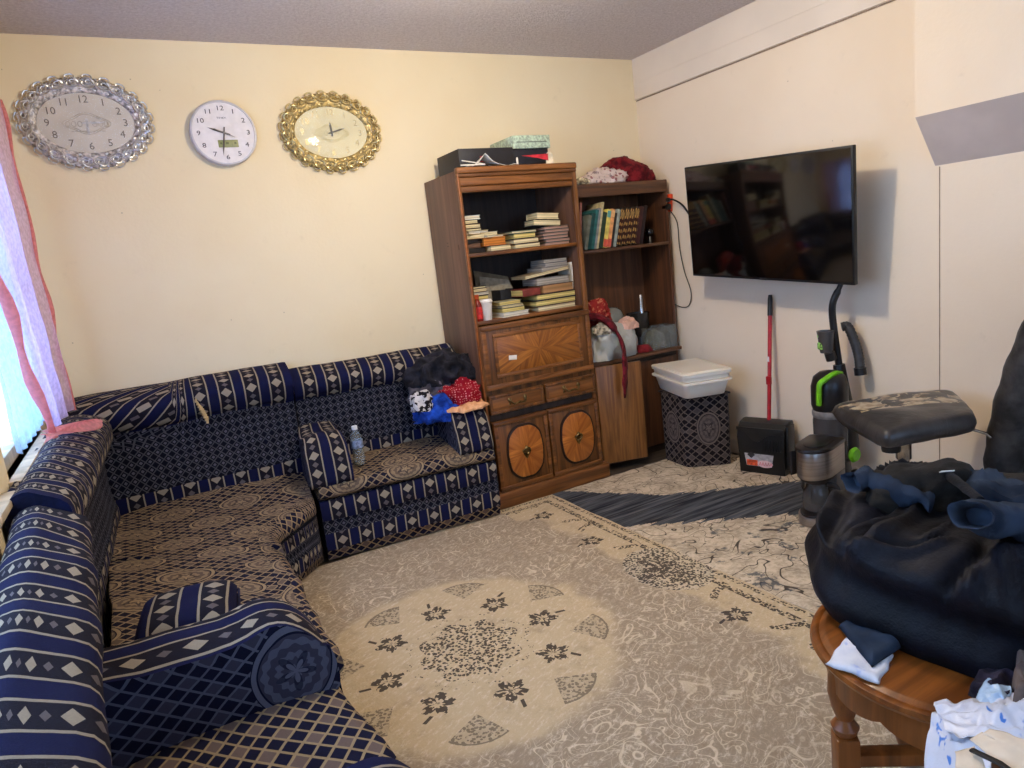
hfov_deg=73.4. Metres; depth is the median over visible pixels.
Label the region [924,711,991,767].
bag
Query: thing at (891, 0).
trim
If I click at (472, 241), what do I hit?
book
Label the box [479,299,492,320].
paper cup
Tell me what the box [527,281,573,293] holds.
book
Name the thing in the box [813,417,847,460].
canister
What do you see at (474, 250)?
book
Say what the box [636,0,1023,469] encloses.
wall
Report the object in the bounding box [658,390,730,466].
laundry hamper
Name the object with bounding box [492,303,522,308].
book
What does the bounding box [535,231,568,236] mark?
book
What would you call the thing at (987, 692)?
plastic wrap
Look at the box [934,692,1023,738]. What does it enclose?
bag
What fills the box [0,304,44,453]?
sheer curtain
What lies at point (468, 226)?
book
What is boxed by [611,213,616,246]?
book
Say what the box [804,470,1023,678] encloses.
bag
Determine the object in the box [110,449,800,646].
floor
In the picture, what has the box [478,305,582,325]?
shelf
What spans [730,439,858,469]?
baseboard
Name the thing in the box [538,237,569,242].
book
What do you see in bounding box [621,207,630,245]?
book
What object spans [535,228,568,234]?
book
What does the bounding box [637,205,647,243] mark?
book
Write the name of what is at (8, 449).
window
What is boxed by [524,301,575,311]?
book
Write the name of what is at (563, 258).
book
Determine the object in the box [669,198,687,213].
power cord
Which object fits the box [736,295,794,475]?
dustpan
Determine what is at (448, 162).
storage box
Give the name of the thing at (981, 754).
strap
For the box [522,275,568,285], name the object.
book
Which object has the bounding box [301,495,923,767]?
area rug
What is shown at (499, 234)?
book
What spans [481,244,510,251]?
book
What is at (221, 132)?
wall clock
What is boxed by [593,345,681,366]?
shelf
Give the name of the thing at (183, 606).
cushion
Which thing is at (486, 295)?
book
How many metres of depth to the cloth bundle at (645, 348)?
4.53 m
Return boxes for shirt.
[406,380,450,402]
[409,389,458,424]
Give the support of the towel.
on the round table
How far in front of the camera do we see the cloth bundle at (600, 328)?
4.33 m
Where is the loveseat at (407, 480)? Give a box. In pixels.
[289,343,500,559]
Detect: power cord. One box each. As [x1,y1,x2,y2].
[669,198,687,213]
[669,209,691,307]
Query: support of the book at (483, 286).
on the book at (478, 289)
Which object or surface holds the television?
attached to the wall
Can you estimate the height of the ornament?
0.102 m
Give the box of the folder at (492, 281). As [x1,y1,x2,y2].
[474,271,512,298]
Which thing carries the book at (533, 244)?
on the bookcase at (535, 374)
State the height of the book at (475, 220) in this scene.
0.022 m
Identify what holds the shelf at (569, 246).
attached to the bookcase at (535, 374)
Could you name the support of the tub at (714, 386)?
on the laundry hamper
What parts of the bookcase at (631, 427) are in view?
panel, door, rail, bowed shelf, frame, panel, door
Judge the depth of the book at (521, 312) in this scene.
3.94 m
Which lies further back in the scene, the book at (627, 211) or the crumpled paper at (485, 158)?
the book at (627, 211)
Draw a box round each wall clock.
[13,73,155,170]
[189,100,256,165]
[278,90,381,173]
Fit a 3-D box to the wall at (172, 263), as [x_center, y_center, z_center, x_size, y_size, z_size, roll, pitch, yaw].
[-0.649,-0.575,4.084,3.878,2.632,0.100,-12,12,-28]
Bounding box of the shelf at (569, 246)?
[469,242,576,257]
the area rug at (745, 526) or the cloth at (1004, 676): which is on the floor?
the area rug at (745, 526)
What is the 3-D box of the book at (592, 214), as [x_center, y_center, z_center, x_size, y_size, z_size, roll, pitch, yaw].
[0.454,-0.959,4.342,0.085,0.223,0.170,-12,12,-28]
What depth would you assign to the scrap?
1.47 m
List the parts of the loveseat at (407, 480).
armrest, backrest, armrest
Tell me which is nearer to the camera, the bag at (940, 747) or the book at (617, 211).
the bag at (940, 747)
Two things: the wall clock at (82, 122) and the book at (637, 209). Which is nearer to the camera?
the wall clock at (82, 122)
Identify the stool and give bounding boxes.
[831,390,991,461]
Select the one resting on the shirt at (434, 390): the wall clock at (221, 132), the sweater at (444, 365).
the sweater at (444, 365)
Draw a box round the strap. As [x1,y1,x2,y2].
[969,748,1010,767]
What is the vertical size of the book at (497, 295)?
0.150 m
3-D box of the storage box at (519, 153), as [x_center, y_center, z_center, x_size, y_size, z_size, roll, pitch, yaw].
[0.055,-1.321,4.069,0.260,0.105,0.200,-12,12,-28]
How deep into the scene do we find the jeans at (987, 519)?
1.34 m
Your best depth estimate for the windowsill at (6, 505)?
1.79 m
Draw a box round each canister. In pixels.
[810,370,848,419]
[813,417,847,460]
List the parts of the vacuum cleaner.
holder trim, carry handle, pedal trim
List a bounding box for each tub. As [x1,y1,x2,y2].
[651,358,731,398]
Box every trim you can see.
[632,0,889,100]
[636,0,894,101]
[939,167,939,459]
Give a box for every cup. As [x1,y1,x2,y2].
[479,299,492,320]
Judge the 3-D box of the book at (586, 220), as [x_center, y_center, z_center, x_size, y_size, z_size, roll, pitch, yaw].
[0.431,-0.948,4.331,0.078,0.213,0.170,-12,12,-28]
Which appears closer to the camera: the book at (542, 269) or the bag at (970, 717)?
the bag at (970, 717)
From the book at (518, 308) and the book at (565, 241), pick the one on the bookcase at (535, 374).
the book at (565, 241)
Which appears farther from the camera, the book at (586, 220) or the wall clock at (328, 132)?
the book at (586, 220)
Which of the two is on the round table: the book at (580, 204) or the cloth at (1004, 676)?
the cloth at (1004, 676)
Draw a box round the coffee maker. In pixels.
[789,434,845,527]
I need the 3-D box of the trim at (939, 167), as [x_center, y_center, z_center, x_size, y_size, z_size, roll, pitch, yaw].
[2.012,-0.195,3.230,0.002,1.600,0.004,-12,12,-28]
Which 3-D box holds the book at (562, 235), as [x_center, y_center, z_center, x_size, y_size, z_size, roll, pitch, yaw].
[0.215,-0.876,4.117,0.172,0.018,0.200,-12,12,-25]
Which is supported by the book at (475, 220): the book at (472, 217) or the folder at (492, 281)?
the book at (472, 217)
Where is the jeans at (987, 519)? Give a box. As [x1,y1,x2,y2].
[947,498,1023,542]
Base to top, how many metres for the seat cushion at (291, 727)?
0.122 m
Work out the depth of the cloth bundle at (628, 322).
4.47 m
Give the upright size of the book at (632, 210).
0.241 m
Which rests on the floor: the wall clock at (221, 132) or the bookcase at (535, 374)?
the bookcase at (535, 374)
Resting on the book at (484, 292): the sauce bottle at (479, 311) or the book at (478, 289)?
the book at (478, 289)
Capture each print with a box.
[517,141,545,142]
[747,459,757,465]
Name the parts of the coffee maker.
control panel, warming plate, lid, carafe handle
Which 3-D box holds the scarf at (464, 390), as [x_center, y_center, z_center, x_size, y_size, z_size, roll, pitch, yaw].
[-0.298,0.026,3.844,0.253,0.141,0.271,-7,10,0]
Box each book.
[447,239,481,246]
[458,243,480,249]
[465,215,480,219]
[465,219,477,223]
[466,223,480,228]
[466,228,480,230]
[467,230,487,234]
[467,233,484,239]
[469,247,485,253]
[473,285,485,288]
[474,287,486,292]
[474,291,488,294]
[479,294,488,299]
[480,231,497,235]
[480,236,505,246]
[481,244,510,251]
[484,234,502,237]
[491,288,514,300]
[492,299,520,305]
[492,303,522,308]
[492,305,524,312]
[492,309,528,317]
[498,229,535,234]
[503,232,535,240]
[505,237,538,244]
[510,242,539,248]
[510,287,540,296]
[511,266,568,279]
[520,295,575,306]
[521,289,575,300]
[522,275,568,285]
[524,219,560,227]
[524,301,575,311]
[526,213,558,220]
[527,264,567,272]
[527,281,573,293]
[528,224,567,230]
[530,257,566,264]
[530,261,566,267]
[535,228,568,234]
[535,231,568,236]
[538,234,567,239]
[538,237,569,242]
[540,240,568,245]
[579,203,581,233]
[582,209,598,249]
[582,213,595,249]
[582,215,591,250]
[584,208,601,248]
[586,202,603,248]
[598,212,606,248]
[603,209,611,247]
[607,209,614,247]
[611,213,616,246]
[613,209,620,246]
[615,207,625,246]
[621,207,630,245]
[626,207,634,245]
[631,206,639,244]
[635,206,643,243]
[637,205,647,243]
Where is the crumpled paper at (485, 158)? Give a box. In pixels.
[460,153,517,166]
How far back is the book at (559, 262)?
4.08 m
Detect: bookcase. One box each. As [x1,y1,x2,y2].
[424,162,609,509]
[577,179,681,465]
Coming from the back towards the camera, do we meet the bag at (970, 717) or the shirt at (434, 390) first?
the shirt at (434, 390)
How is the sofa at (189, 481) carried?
on the area rug at (549, 631)
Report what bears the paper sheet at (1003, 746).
on the bag at (970, 717)
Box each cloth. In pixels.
[447,399,488,412]
[968,668,1013,697]
[1011,650,1023,701]
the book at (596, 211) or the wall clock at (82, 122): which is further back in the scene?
the book at (596, 211)
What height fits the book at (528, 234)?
0.030 m
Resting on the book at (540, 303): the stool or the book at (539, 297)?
the book at (539, 297)
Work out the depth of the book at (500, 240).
3.84 m
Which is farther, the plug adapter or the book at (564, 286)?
the plug adapter
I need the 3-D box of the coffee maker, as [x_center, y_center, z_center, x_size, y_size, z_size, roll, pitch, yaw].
[1.484,0.464,3.301,0.279,0.388,0.209,-16,14,-41]
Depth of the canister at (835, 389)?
3.43 m
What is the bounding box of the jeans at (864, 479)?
[841,465,934,512]
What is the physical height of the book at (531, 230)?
0.014 m
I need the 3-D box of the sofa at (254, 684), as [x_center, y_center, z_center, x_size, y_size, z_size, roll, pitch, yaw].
[-0.590,0.783,1.383,0.660,0.916,1.492,-13,12,-31]
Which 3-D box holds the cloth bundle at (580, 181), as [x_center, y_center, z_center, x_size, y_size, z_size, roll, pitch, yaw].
[0.405,-1.267,4.287,0.232,0.064,0.196,-12,12,-28]
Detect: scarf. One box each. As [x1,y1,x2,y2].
[438,377,481,404]
[581,167,628,183]
[588,298,611,327]
[589,313,627,397]
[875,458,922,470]
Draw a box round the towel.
[826,637,893,684]
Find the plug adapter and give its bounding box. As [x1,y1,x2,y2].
[662,194,672,211]
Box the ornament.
[645,228,653,242]
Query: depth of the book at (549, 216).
4.01 m
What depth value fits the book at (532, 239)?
3.93 m
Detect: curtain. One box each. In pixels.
[0,99,102,442]
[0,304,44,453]
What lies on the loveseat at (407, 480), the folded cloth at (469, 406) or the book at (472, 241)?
the folded cloth at (469, 406)
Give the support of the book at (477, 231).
on the book at (472, 236)
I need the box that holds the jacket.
[983,320,1023,472]
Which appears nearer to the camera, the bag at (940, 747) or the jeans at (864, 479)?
the bag at (940, 747)
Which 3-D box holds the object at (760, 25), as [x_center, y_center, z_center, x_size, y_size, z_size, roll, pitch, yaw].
[1.526,-1.918,3.432,0.015,0.262,2.868,-12,12,-28]
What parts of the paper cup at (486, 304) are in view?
lid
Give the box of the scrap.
[838,620,901,666]
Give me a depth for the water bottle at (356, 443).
3.57 m
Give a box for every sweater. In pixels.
[402,347,475,388]
[865,458,973,513]
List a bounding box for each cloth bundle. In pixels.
[576,176,589,184]
[593,322,614,335]
[618,316,638,329]
[637,344,653,352]
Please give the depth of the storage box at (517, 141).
3.96 m
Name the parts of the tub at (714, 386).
storage tub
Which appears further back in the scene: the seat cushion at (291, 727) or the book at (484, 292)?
the book at (484, 292)
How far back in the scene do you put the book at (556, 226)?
4.02 m
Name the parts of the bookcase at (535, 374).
panel, panel, drawer, cornice, drawer moulding, handle, door, door moulding, oval moulding, oval panel, pull, lid moulding, rail, panel moulding, sunburst panel, rail, drawer, drawer moulding, handle, door, door moulding, oval moulding, oval panel, pull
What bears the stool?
on the area rug at (745, 526)
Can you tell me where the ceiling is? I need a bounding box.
[0,0,755,59]
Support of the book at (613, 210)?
on the bookcase at (631, 427)
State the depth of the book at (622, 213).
4.37 m
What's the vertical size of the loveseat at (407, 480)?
0.958 m
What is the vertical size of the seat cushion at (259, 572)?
0.193 m
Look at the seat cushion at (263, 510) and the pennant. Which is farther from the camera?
the pennant
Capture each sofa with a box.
[0,506,409,767]
[5,362,343,691]
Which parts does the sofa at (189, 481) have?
backrest, backrest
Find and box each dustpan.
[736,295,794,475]
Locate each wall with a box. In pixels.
[0,33,640,419]
[0,384,46,560]
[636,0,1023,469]
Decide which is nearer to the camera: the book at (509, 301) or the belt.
the belt
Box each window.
[0,429,46,488]
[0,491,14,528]
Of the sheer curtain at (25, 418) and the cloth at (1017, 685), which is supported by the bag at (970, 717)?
the cloth at (1017, 685)
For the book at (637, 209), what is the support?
on the bookcase at (631, 427)
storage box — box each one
[437,147,513,176]
[490,135,549,148]
[513,148,547,164]
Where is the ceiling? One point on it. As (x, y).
(599, 29)
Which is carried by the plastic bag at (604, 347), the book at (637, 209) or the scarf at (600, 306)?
the scarf at (600, 306)
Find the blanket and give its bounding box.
[599,156,655,181]
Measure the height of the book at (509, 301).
0.022 m
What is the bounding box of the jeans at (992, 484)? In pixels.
[966,467,1023,502]
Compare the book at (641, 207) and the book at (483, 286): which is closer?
the book at (483, 286)
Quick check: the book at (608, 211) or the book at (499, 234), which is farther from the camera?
the book at (608, 211)
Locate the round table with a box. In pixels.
[810,605,1000,767]
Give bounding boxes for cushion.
[108,547,343,672]
[111,472,315,560]
[126,687,397,767]
[134,580,240,639]
[314,435,494,500]
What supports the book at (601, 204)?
on the bookcase at (631, 427)
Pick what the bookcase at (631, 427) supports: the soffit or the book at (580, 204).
the book at (580, 204)
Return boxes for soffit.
[915,0,1023,165]
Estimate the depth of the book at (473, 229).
3.77 m
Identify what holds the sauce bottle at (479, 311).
on the bookcase at (535, 374)
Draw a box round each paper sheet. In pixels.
[558,262,572,283]
[954,746,984,767]
[969,729,1023,767]
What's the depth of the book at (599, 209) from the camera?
4.29 m
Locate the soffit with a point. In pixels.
(969, 54)
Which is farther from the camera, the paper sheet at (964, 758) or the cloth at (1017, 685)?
the cloth at (1017, 685)
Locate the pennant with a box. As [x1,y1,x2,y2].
[523,151,553,162]
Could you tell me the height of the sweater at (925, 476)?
0.118 m
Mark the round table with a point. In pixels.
(905, 696)
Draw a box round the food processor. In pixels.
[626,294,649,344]
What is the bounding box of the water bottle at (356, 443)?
[350,425,363,448]
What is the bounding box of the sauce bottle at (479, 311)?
[474,295,483,321]
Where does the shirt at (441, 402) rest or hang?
on the loveseat at (407, 480)
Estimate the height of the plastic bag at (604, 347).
0.229 m
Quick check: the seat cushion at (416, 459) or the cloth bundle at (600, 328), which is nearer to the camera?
the seat cushion at (416, 459)
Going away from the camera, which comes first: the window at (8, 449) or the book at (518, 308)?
the window at (8, 449)
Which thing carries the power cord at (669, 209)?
attached to the plug adapter
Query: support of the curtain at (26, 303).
hanging from the curtain rod
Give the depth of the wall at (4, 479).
1.97 m
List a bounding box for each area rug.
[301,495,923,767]
[552,454,822,613]
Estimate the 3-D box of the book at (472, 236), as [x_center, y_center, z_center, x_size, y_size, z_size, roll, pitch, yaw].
[-0.251,-0.822,3.864,0.140,0.026,0.190,-11,11,-21]
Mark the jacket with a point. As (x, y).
(1004, 451)
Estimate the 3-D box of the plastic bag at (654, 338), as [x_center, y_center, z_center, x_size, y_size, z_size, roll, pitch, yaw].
[0.989,-0.320,4.668,0.230,0.150,0.131,-12,12,-28]
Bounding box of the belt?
[945,472,984,499]
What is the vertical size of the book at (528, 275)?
0.048 m
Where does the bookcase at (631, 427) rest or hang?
on the floor
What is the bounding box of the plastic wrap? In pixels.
[976,678,1011,702]
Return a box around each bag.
[590,322,637,361]
[644,325,671,347]
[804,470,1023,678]
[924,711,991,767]
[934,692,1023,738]
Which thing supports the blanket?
on the bookcase at (631, 427)
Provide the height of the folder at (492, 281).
0.188 m
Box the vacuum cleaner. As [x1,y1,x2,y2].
[801,284,866,489]
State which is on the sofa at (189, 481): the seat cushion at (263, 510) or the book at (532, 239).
the seat cushion at (263, 510)
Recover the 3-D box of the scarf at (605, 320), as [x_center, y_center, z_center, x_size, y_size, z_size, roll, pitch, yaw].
[0.604,-0.188,4.345,0.243,0.529,0.321,-5,11,10]
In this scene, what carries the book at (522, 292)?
on the book at (539, 297)
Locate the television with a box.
[684,145,857,284]
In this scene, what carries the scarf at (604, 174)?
on the bookcase at (631, 427)
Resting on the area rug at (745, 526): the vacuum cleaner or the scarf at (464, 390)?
the vacuum cleaner
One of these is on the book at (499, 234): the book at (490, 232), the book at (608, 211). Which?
the book at (490, 232)
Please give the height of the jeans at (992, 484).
0.096 m
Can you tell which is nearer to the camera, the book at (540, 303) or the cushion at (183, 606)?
the cushion at (183, 606)

